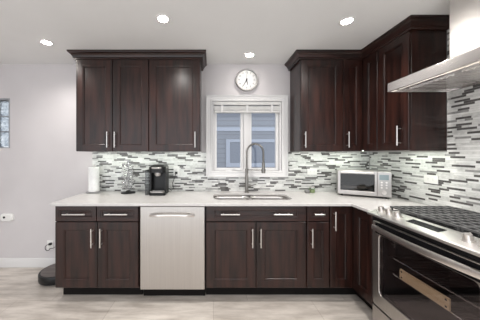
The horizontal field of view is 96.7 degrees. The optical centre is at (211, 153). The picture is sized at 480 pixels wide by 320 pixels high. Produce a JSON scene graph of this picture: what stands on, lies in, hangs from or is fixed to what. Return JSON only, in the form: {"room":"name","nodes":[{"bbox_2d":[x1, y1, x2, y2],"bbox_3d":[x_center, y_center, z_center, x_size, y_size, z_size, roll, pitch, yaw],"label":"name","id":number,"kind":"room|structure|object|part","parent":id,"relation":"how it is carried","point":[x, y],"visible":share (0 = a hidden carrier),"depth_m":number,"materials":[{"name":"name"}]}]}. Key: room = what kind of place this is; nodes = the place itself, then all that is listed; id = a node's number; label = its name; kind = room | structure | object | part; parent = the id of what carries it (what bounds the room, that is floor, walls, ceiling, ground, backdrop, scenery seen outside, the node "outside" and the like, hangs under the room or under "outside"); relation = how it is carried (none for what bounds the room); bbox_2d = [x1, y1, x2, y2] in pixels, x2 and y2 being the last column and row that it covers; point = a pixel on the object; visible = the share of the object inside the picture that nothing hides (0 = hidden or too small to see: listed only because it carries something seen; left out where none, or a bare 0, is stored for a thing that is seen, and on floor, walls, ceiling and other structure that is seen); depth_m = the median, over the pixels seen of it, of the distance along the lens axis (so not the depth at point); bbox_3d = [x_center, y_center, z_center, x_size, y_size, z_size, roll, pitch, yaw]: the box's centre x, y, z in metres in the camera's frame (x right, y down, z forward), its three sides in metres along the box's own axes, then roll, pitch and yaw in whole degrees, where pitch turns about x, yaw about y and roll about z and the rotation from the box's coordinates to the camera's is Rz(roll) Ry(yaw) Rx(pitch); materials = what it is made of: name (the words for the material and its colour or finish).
{"room":"kitchen","nodes":[
{"label":"kitchen","id":0,"kind":"room"},
{"bbox_2d":[0,64,369,257],"bbox_3d":[-0.805,0.145,2.625,5.790,2.440,0.150,0,0,0],"label":"wall","id":1,"kind":"structure","parent":0,"point":[42,165],"depth_m":2.55,"materials":[{"name":"paint"}]},
{"bbox_2d":[0,98,9,147],"bbox_3d":[-2.730,-0.365,2.618,0.598,0.600,0.132,0,0,0],"label":"window","id":2,"kind":"structure","parent":1,"relation":"in","point":[4,102],"depth_m":2.59,"materials":[{"name":"grey"}]},
{"bbox_2d":[0,213,14,220],"bbox_3d":[-2.450,0.765,2.532,0.150,0.088,0.036,0,0,0],"label":"wall box","id":3,"kind":"object","parent":1,"relation":"attached to","point":[6,216],"visible":1,"depth_m":2.52,"materials":[{"name":"white plastic"}]},
{"bbox_2d":[0,258,54,267],"bbox_3d":[-2.521,1.310,2.543,2.157,0.107,0.014,0,0,0],"label":"baseboard","id":4,"kind":"structure","parent":1,"relation":"attached to","point":[4,262],"depth_m":2.54,"materials":[{"name":"white paint"}]},
{"bbox_2d":[47,240,52,249],"bbox_3d":[-1.945,1.100,2.546,0.072,0.116,0.008,0,0,0],"label":"wall outlet","id":5,"kind":"object","parent":1,"relation":"attached to","point":[48,241],"visible":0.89,"depth_m":2.54,"materials":[{"name":"white plastic"}]},
{"bbox_2d":[76,60,151,151],"bbox_3d":[-1.052,-0.521,2.373,0.769,0.998,0.352,0,0,0],"label":"upper cabinet","id":6,"kind":"object","parent":1,"relation":"attached to","point":[112,96],"visible":0.88,"depth_m":2.24,"materials":[{"name":"brown wood"}]},
{"bbox_3d":[-1.243,-0.506,2.245,0.382,0.962,0.020,0,0,0],"label":"door","id":7,"kind":"part","parent":6,"relation":"part of","materials":[{"name":"brown wood"}]},
{"bbox_3d":[-0.860,-0.506,2.245,0.377,0.962,0.020,0,0,0],"label":"door","id":8,"kind":"part","parent":6,"relation":"part of","materials":[{"name":"brown wood"}]},
{"bbox_2d":[67,50,206,70],"bbox_3d":[-0.782,-1.033,2.370,1.442,0.083,0.358,0,0,0],"label":"crown molding","id":9,"kind":"structure","parent":6,"relation":"attached to","point":[200,55],"depth_m":2.22,"materials":[{"name":"brown wood"}]},
{"bbox_2d":[149,60,200,151],"bbox_3d":[-0.397,-0.521,2.373,0.540,0.998,0.352,0,0,0],"label":"upper cabinet","id":10,"kind":"object","parent":1,"relation":"attached to","point":[174,85],"visible":0.92,"depth_m":2.25,"materials":[{"name":"brown wood"}]},
{"bbox_3d":[-0.177,-0.145,2.216,0.012,0.165,0.038,0,0,0],"label":"handle","id":11,"kind":"part","parent":10,"relation":"part of","materials":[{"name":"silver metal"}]},
{"bbox_2d":[92,152,368,190],"bbox_3d":[0.226,0.215,2.547,3.325,0.470,0.006,0,0,0],"label":"tiled wall","id":12,"kind":"structure","parent":1,"relation":"attached to","point":[192,177],"depth_m":2.54,"materials":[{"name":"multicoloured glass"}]},
{"bbox_2d":[174,166,179,175],"bbox_3d":[-0.425,0.210,2.539,0.072,0.116,0.008,0,0,0],"label":"wall outlet","id":13,"kind":"object","parent":12,"relation":"attached to","point":[176,168],"visible":0.84,"depth_m":2.54,"materials":[{"name":"white plastic"}]},
{"bbox_2d":[307,169,316,174],"bbox_3d":[1.200,0.218,2.539,0.116,0.072,0.008,0,0,0],"label":"wall outlet","id":14,"kind":"object","parent":12,"relation":"attached to","point":[309,171],"visible":1,"depth_m":2.54,"materials":[{"name":"white plastic"}]},
{"bbox_2d":[212,101,280,170],"bbox_3d":[0.417,-0.207,2.611,0.833,0.865,0.119,0,0,0],"label":"window","id":15,"kind":"structure","parent":1,"relation":"in","point":[245,118],"depth_m":2.58,"materials":[{"name":"white paint"}]},
{"bbox_3d":[0.203,-0.206,2.605,0.363,0.823,0.040,0,0,0],"label":"sash","id":16,"kind":"part","parent":15,"relation":"part of","materials":[{"name":"white paint"}]},
{"bbox_2d":[214,102,279,112],"bbox_3d":[0.417,-0.553,2.552,0.791,0.131,0.058,0,0,0],"label":"window blind","id":17,"kind":"object","parent":15,"relation":"attached to","point":[219,107],"visible":0.98,"depth_m":2.53,"materials":[{"name":"white paint"}]},
{"bbox_3d":[0.417,-0.499,2.553,0.785,0.023,0.050,0,0,0],"label":"rail","id":18,"kind":"part","parent":17,"relation":"part of","materials":[{"name":"white plastic"}]},
{"bbox_3d":[0.630,-0.206,2.605,0.368,0.823,0.040,0,0,0],"label":"sash","id":19,"kind":"part","parent":15,"relation":"part of","materials":[{"name":"white paint"}]},
{"bbox_2d":[235,68,257,90],"bbox_3d":[0.413,-0.878,2.530,0.264,0.264,0.040,0,0,0],"label":"wall clock","id":20,"kind":"object","parent":1,"relation":"attached to","point":[246,79],"visible":1,"depth_m":2.53,"materials":[{"name":"grey plastic"}]},
{"bbox_2d":[206,95,287,176],"bbox_3d":[0.417,-0.208,2.535,0.979,0.979,0.031,0,0,0],"label":"trim","id":21,"kind":"structure","parent":1,"relation":"attached to","point":[209,98],"depth_m":2.53,"materials":[{"name":"white paint"}]},
{"bbox_2d":[290,60,342,151],"bbox_3d":[1.161,-0.521,2.373,0.446,0.998,0.352,0,0,0],"label":"upper cabinet","id":22,"kind":"object","parent":1,"relation":"attached to","point":[316,86],"visible":0.94,"depth_m":2.25,"materials":[{"name":"brown wood"}]},
{"bbox_2d":[343,51,377,150],"bbox_3d":[1.637,-0.522,2.292,0.503,0.995,0.515,0,0,0],"label":"upper cabinet","id":23,"kind":"object","parent":1,"relation":"attached to","point":[360,77],"visible":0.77,"depth_m":2.23,"materials":[{"name":"brown wood"}]},
{"bbox_3d":[1.425,-0.145,2.216,0.012,0.165,0.038,0,0,0],"label":"handle","id":24,"kind":"part","parent":23,"relation":"part of","materials":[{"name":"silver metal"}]},
{"bbox_3d":[1.486,-0.506,2.245,0.195,0.962,0.020,0,0,0],"label":"door","id":25,"kind":"part","parent":23,"relation":"part of","materials":[{"name":"brown wood"}]},
{"bbox_2d":[285,15,449,70],"bbox_3d":[1.386,-1.033,2.102,1.362,0.083,0.516,0,0,39],"label":"crown molding","id":26,"kind":"structure","parent":23,"relation":"attached to","point":[412,22],"depth_m":1.97,"materials":[{"name":"brown wood"}]},
{"bbox_3d":[1.595,-0.506,2.124,0.020,0.962,0.177,0,0,0],"label":"door","id":27,"kind":"part","parent":23,"relation":"part of","materials":[{"name":"brown wood"}]},
{"bbox_2d":[0,268,372,319],"bbox_3d":[-0.800,1.390,0.750,5.800,0.050,3.900,0,0,0],"label":"floor","id":28,"kind":"structure","parent":0,"point":[22,297],"depth_m":1.89,"materials":[{"name":"beige tile"}]},
{"bbox_2d":[38,264,54,285],"bbox_3d":[-1.685,1.313,2.335,0.360,0.102,0.360,0,0,0],"label":"robot vacuum","id":29,"kind":"object","parent":28,"relation":"on","point":[46,276],"visible":0.3,"depth_m":2.19,"materials":[{"name":"black plastic"}]},
{"bbox_3d":[-1.685,1.269,2.335,0.318,0.008,0.318,0,0,0],"label":"plate","id":30,"kind":"part","parent":29,"relation":"part of","materials":[{"name":"grey plastic"}]},
{"bbox_2d":[55,206,142,294],"bbox_3d":[-1.054,0.920,2.220,0.767,0.888,0.645,0,0,0],"label":"base cabinet","id":31,"kind":"object","parent":28,"relation":"on","point":[97,248],"visible":0.92,"depth_m":1.94,"materials":[{"name":"brown wood"}]},
{"bbox_3d":[-1.245,0.550,1.945,0.374,0.139,0.020,0,0,0],"label":"drawer","id":32,"kind":"part","parent":31,"relation":"part of","materials":[{"name":"brown wood"}]},
{"bbox_3d":[-1.240,0.926,1.945,0.384,0.598,0.020,0,0,0],"label":"door","id":33,"kind":"part","parent":31,"relation":"part of","materials":[{"name":"brown wood"}]},
{"bbox_3d":[-1.087,0.763,1.916,0.012,0.170,0.038,0,0,0],"label":"handle","id":34,"kind":"part","parent":31,"relation":"part of","materials":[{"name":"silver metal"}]},
{"bbox_3d":[-1.007,0.763,1.916,0.012,0.170,0.038,0,0,0],"label":"handle","id":35,"kind":"part","parent":31,"relation":"part of","materials":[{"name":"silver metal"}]},
{"bbox_3d":[-0.864,0.550,1.945,0.377,0.139,0.020,0,0,0],"label":"drawer","id":36,"kind":"part","parent":31,"relation":"part of","materials":[{"name":"brown wood"}]},
{"bbox_3d":[-0.860,0.926,1.945,0.370,0.598,0.020,0,0,0],"label":"door","id":37,"kind":"part","parent":31,"relation":"part of","materials":[{"name":"brown wood"}]},
{"bbox_2d":[140,206,205,295],"bbox_3d":[-0.360,0.922,2.201,0.592,0.884,0.666,0,0,0],"label":"dishwasher","id":38,"kind":"object","parent":28,"relation":"on","point":[172,238],"visible":0.9,"depth_m":1.93,"materials":[{"name":"silver metal"}]},
{"bbox_3d":[-0.362,0.557,1.899,0.405,0.026,0.061,0,0,0],"label":"handle","id":39,"kind":"part","parent":38,"relation":"part of","materials":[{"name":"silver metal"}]},
{"bbox_2d":[206,195,305,294],"bbox_3d":[0.402,0.920,2.220,0.920,0.888,0.645,0,0,0],"label":"base cabinet","id":40,"kind":"object","parent":28,"relation":"on","point":[251,250],"visible":0.84,"depth_m":1.94,"materials":[{"name":"brown wood"}]},
{"bbox_3d":[0.174,0.926,1.945,0.453,0.598,0.020,0,0,0],"label":"door","id":41,"kind":"part","parent":40,"relation":"part of","materials":[{"name":"brown wood"}]},
{"bbox_3d":[0.403,0.550,1.945,0.909,0.139,0.020,0,0,0],"label":"drawer","id":42,"kind":"part","parent":40,"relation":"part of","materials":[{"name":"brown wood"}]},
{"bbox_3d":[0.441,0.763,1.916,0.012,0.170,0.038,0,0,0],"label":"handle","id":43,"kind":"part","parent":40,"relation":"part of","materials":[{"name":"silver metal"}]},
{"bbox_3d":[0.630,0.926,1.945,0.453,0.598,0.020,0,0,0],"label":"door","id":44,"kind":"part","parent":40,"relation":"part of","materials":[{"name":"brown wood"}]},
{"bbox_2d":[301,206,328,294],"bbox_3d":[0.970,0.920,2.220,0.212,0.888,0.645,0,0,0],"label":"base cabinet","id":45,"kind":"object","parent":28,"relation":"on","point":[317,217],"visible":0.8,"depth_m":1.94,"materials":[{"name":"brown wood"}]},
{"bbox_3d":[0.905,0.763,1.916,0.012,0.170,0.038,0,0,0],"label":"handle","id":46,"kind":"part","parent":45,"relation":"part of","materials":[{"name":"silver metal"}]},
{"bbox_3d":[0.970,0.550,1.945,0.202,0.139,0.020,0,0,0],"label":"drawer","id":47,"kind":"part","parent":45,"relation":"part of","materials":[{"name":"brown wood"}]},
{"bbox_3d":[0.970,0.926,1.945,0.202,0.598,0.020,0,0,0],"label":"door","id":48,"kind":"part","parent":45,"relation":"part of","materials":[{"name":"brown wood"}]},
{"bbox_2d":[323,206,373,309],"bbox_3d":[1.482,0.920,2.117,0.808,0.888,0.850,0,0,0],"label":"base cabinet","id":49,"kind":"object","parent":28,"relation":"on","point":[350,229],"visible":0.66,"depth_m":1.94,"materials":[{"name":"brown wood"}]},
{"bbox_2d":[50,191,429,211],"bbox_3d":[0.213,0.463,2.115,3.350,0.025,0.855,0,0,0],"label":"countertop","id":50,"kind":"structure","parent":49,"relation":"on","point":[105,198],"depth_m":1.99,"materials":[{"name":"white stone"}]},
{"bbox_2d":[86,164,101,193],"bbox_3d":[-1.367,0.288,2.455,0.166,0.322,0.166,0,0,0],"label":"paper towel holder","id":51,"kind":"object","parent":50,"relation":"on","point":[100,191],"visible":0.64,"depth_m":2.40,"materials":[{"name":"grey plastic"}]},
{"bbox_2d":[88,167,99,191],"bbox_3d":[-1.367,0.298,2.455,0.114,0.280,0.114,0,0,0],"label":"paper towel roll","id":52,"kind":"object","parent":51,"relation":"on","point":[93,172],"visible":0.98,"depth_m":2.41,"materials":[{"name":"white paper"}]},
{"bbox_2d":[121,160,135,193],"bbox_3d":[-0.955,0.262,2.420,0.159,0.375,0.156,0,0,-17],"label":"pod carousel","id":53,"kind":"object","parent":50,"relation":"on","point":[128,191],"visible":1,"depth_m":2.40,"materials":[{"name":"silver metal"}]},
{"bbox_2d":[145,164,177,195],"bbox_3d":[-0.569,0.287,2.379,0.314,0.325,0.313,0,0,0],"label":"coffee maker","id":54,"kind":"object","parent":50,"relation":"on","point":[159,173],"visible":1,"depth_m":2.31,"materials":[{"name":"black plastic"}]},
{"bbox_2d":[150,190,164,192],"bbox_3d":[-0.588,0.412,2.298,0.150,0.013,0.095,0,0,0],"label":"drip tray","id":55,"kind":"object","parent":54,"relation":"on","point":[151,191],"depth_m":2.26,"materials":[{"name":"grey plastic"}]},
{"bbox_2d":[213,195,289,199],"bbox_3d":[0.410,0.571,2.232,0.813,0.188,0.358,0,0,0],"label":"sink","id":56,"kind":"object","parent":50,"relation":"in","point":[220,197],"visible":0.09,"depth_m":2.41,"materials":[{"name":"metal"}]},
{"bbox_3d":[0.205,0.571,2.232,0.403,0.188,0.358,0,0,0],"label":"bowl","id":57,"kind":"part","parent":56,"relation":"part of","materials":[{"name":"metal"}]},
{"bbox_3d":[0.615,0.571,2.232,0.403,0.188,0.358,0,0,0],"label":"bowl","id":58,"kind":"part","parent":56,"relation":"part of","materials":[{"name":"metal"}]},
{"bbox_2d":[245,143,265,192],"bbox_3d":[0.489,0.163,2.421,0.239,0.573,0.054,0,0,19],"label":"faucet","id":59,"kind":"object","parent":50,"relation":"on","point":[263,169],"visible":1,"depth_m":2.43,"materials":[{"name":"silver metal"}]},
{"bbox_3d":[0.494,0.188,2.421,0.231,0.028,0.048,0,0,22],"label":"holder arm","id":60,"kind":"part","parent":59,"relation":"part of","materials":[{"name":"silver metal"}]},
{"bbox_2d":[309,186,314,192],"bbox_3d":[1.150,0.414,2.440,0.068,0.070,0.068,0,0,0],"label":"glass jar","id":61,"kind":"object","parent":50,"relation":"on","point":[311,190],"visible":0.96,"depth_m":2.42,"materials":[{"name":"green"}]},
{"bbox_2d":[336,169,391,198],"bbox_3d":[1.624,0.315,2.283,0.480,0.270,0.327,0,0,28],"label":"microwave","id":62,"kind":"object","parent":50,"relation":"on","point":[365,182],"visible":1,"depth_m":2.17,"materials":[{"name":"silver metal"}]},
{"bbox_3d":[1.505,0.306,2.205,0.338,0.246,0.019,0,0,28],"label":"door","id":63,"kind":"part","parent":62,"relation":"part of","materials":[{"name":"silver metal"}]},
{"bbox_3d":[1.494,0.196,2.183,0.278,0.012,0.030,0,0,28],"label":"handle","id":64,"kind":"part","parent":62,"relation":"part of","materials":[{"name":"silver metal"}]},
{"bbox_3d":[1.706,0.306,2.100,0.112,0.246,0.017,0,0,28],"label":"control panel","id":65,"kind":"part","parent":62,"relation":"part of","materials":[{"name":"silver metal"}]},
{"bbox_3d":[1.112,0.610,1.916,0.012,0.170,0.038,0,0,0],"label":"handle","id":66,"kind":"part","parent":49,"relation":"part of","materials":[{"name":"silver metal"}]},
{"bbox_3d":[1.180,0.853,1.945,0.198,0.744,0.020,0,0,0],"label":"door","id":67,"kind":"part","parent":49,"relation":"part of","materials":[{"name":"brown wood"}]},
{"bbox_3d":[1.291,0.853,1.804,0.020,0.744,0.218,0,0,0],"label":"door","id":68,"kind":"part","parent":49,"relation":"part of","materials":[{"name":"brown wood"}]},
{"bbox_2d":[367,206,479,319],"bbox_3d":[1.544,0.882,1.304,0.686,0.965,0.758,0,0,0],"label":"gas range","id":69,"kind":"object","parent":28,"relation":"on","point":[439,246],"visible":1,"depth_m":1.47,"materials":[{"name":"grey metal"}]},
{"bbox_3d":[1.300,0.423,1.625,0.053,0.047,0.054,0,0,0],"label":"knob","id":70,"kind":"part","parent":69,"relation":"part of","materials":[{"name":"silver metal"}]},
{"bbox_3d":[1.282,1.248,1.300,0.035,0.143,0.742,0,0,0],"label":"storage drawer","id":71,"kind":"part","parent":69,"relation":"part of","materials":[{"name":"metal"}]},
{"bbox_3d":[1.300,0.423,1.555,0.053,0.047,0.054,0,0,0],"label":"knob","id":72,"kind":"part","parent":69,"relation":"part of","materials":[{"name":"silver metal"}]},
{"bbox_3d":[1.300,0.423,1.485,0.053,0.047,0.054,0,0,0],"label":"knob","id":73,"kind":"part","parent":69,"relation":"part of","materials":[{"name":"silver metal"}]},
{"bbox_2d":[367,208,479,256],"bbox_3d":[1.556,0.455,1.304,0.661,0.047,0.754,0,0,0],"label":"cooktop","id":74,"kind":"object","parent":69,"relation":"in","point":[445,233],"depth_m":1.28,"materials":[{"name":"metal"}]},
{"bbox_2d":[400,269,450,310],"bbox_3d":[1.323,0.843,1.335,0.013,0.068,0.310,0,0,0],"label":"wooden board","id":75,"kind":"object","parent":69,"relation":"in","point":[436,296],"visible":1,"depth_m":1.30,"materials":[{"name":"brown wood"}]},
{"bbox_3d":[1.300,0.423,1.075,0.053,0.047,0.054,0,0,0],"label":"knob","id":76,"kind":"part","parent":69,"relation":"part of","materials":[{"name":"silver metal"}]},
{"bbox_2d":[0,0,449,63],"bbox_3d":[-0.800,-1.125,0.750,5.800,0.100,3.900,0,0,0],"label":"ceiling","id":77,"kind":"structure","parent":0,"point":[273,30],"depth_m":1.77,"materials":[{"name":"paint"}]},
{"bbox_2d":[39,39,53,45],"bbox_3d":[-1.600,-1.072,2.050,0.120,0.006,0.120,0,0,0],"label":"recessed light","id":78,"kind":"object","parent":77,"relation":"in","point":[43,41],"visible":1,"depth_m":2.05,"materials":[{"name":"white plastic"}]},
{"bbox_2d":[155,14,170,23],"bbox_3d":[-0.390,-1.072,1.690,0.120,0.006,0.120,0,0,0],"label":"recessed light","id":79,"kind":"object","parent":77,"relation":"in","point":[162,18],"visible":1,"depth_m":1.68,"materials":[{"name":"white"}]},
{"bbox_2d":[244,52,254,57],"bbox_3d":[0.410,-1.072,2.310,0.120,0.006,0.120,0,0,0],"label":"recessed light","id":80,"kind":"object","parent":77,"relation":"in","point":[249,54],"visible":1,"depth_m":2.30,"materials":[{"name":"white"}]},
{"bbox_2d":[338,16,355,25],"bbox_3d":[1.095,-1.072,1.720,0.120,0.006,0.120,0,0,0],"label":"recessed light","id":81,"kind":"object","parent":77,"relation":"in","point":[348,20],"visible":1,"depth_m":1.71,"materials":[{"name":"white"}]},
{"bbox_2d":[370,150,430,205],"bbox_3d":[1.968,0.145,0.675,0.145,2.440,3.750,0,0,0],"label":"wall","id":82,"kind":"structure","parent":0,"point":[405,150],"depth_m":2.23,"materials":[{"name":"paint"}]},
{"bbox_2d":[378,30,446,150],"bbox_3d":[1.718,-0.521,1.869,0.342,0.998,0.326,0,0,0],"label":"upper cabinet","id":83,"kind":"object","parent":82,"relation":"attached to","point":[412,121],"visible":0.94,"depth_m":1.71,"materials":[{"name":"brown wood"}]},
{"bbox_3d":[1.595,-0.506,1.869,0.020,0.962,0.321,0,0,0],"label":"door","id":84,"kind":"part","parent":83,"relation":"part of","materials":[{"name":"brown wood"}]},
{"bbox_3d":[1.566,-0.150,1.780,0.038,0.165,0.012,0,0,0],"label":"handle","id":85,"kind":"part","parent":83,"relation":"part of","materials":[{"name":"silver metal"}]},
{"bbox_2d":[370,29,479,212],"bbox_3d":[1.892,-0.312,1.421,0.006,1.524,2.242,0,0,0],"label":"tiled wall","id":86,"kind":"structure","parent":82,"relation":"attached to","point":[457,169],"depth_m":1.68,"materials":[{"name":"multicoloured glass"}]},
{"bbox_2d":[424,174,437,183],"bbox_3d":[1.884,0.222,1.825,0.008,0.072,0.116,0,0,0],"label":"wall outlet","id":87,"kind":"object","parent":86,"relation":"attached to","point":[432,179],"visible":1,"depth_m":1.82,"materials":[{"name":"white plastic"}]},
{"bbox_2d":[388,0,479,91],"bbox_3d":[1.643,-0.781,1.311,0.486,0.586,0.762,0,0,0],"label":"range hood","id":88,"kind":"object","parent":86,"relation":"attached to","point":[462,70],"visible":1,"depth_m":1.37,"materials":[{"name":"silver metal"}]},
{"bbox_3d":[1.672,-0.506,1.311,0.394,0.008,0.722,0,0,0],"label":"underside panel","id":89,"kind":"part","parent":88,"relation":"part of","materials":[{"name":"silver metal"}]},
{"label":"outside","id":90,"kind":"structure","parent":0,"visible":0},
{"bbox_3d":[0.000,2.915,5.875,12.000,0.100,6.250,0,0,0],"label":"ground","id":91,"kind":"structure","parent":90,"visible":0},
{"bbox_2d":[217,113,274,167],"bbox_3d":[0.750,-0.385,5.080,6.500,6.500,0.240,0,0,0],"label":"neighbor house","id":92,"kind":"structure","parent":91,"relation":"on","point":[228,124],"depth_m":5.00,"materials":[{"name":"blue"}]},
{"bbox_3d":[1.040,-0.020,4.993,1.240,0.490,0.016,0,0,0],"label":"pane","id":93,"kind":"part","parent":92,"relation":"part of","materials":[{"name":"grey"}]}
]}

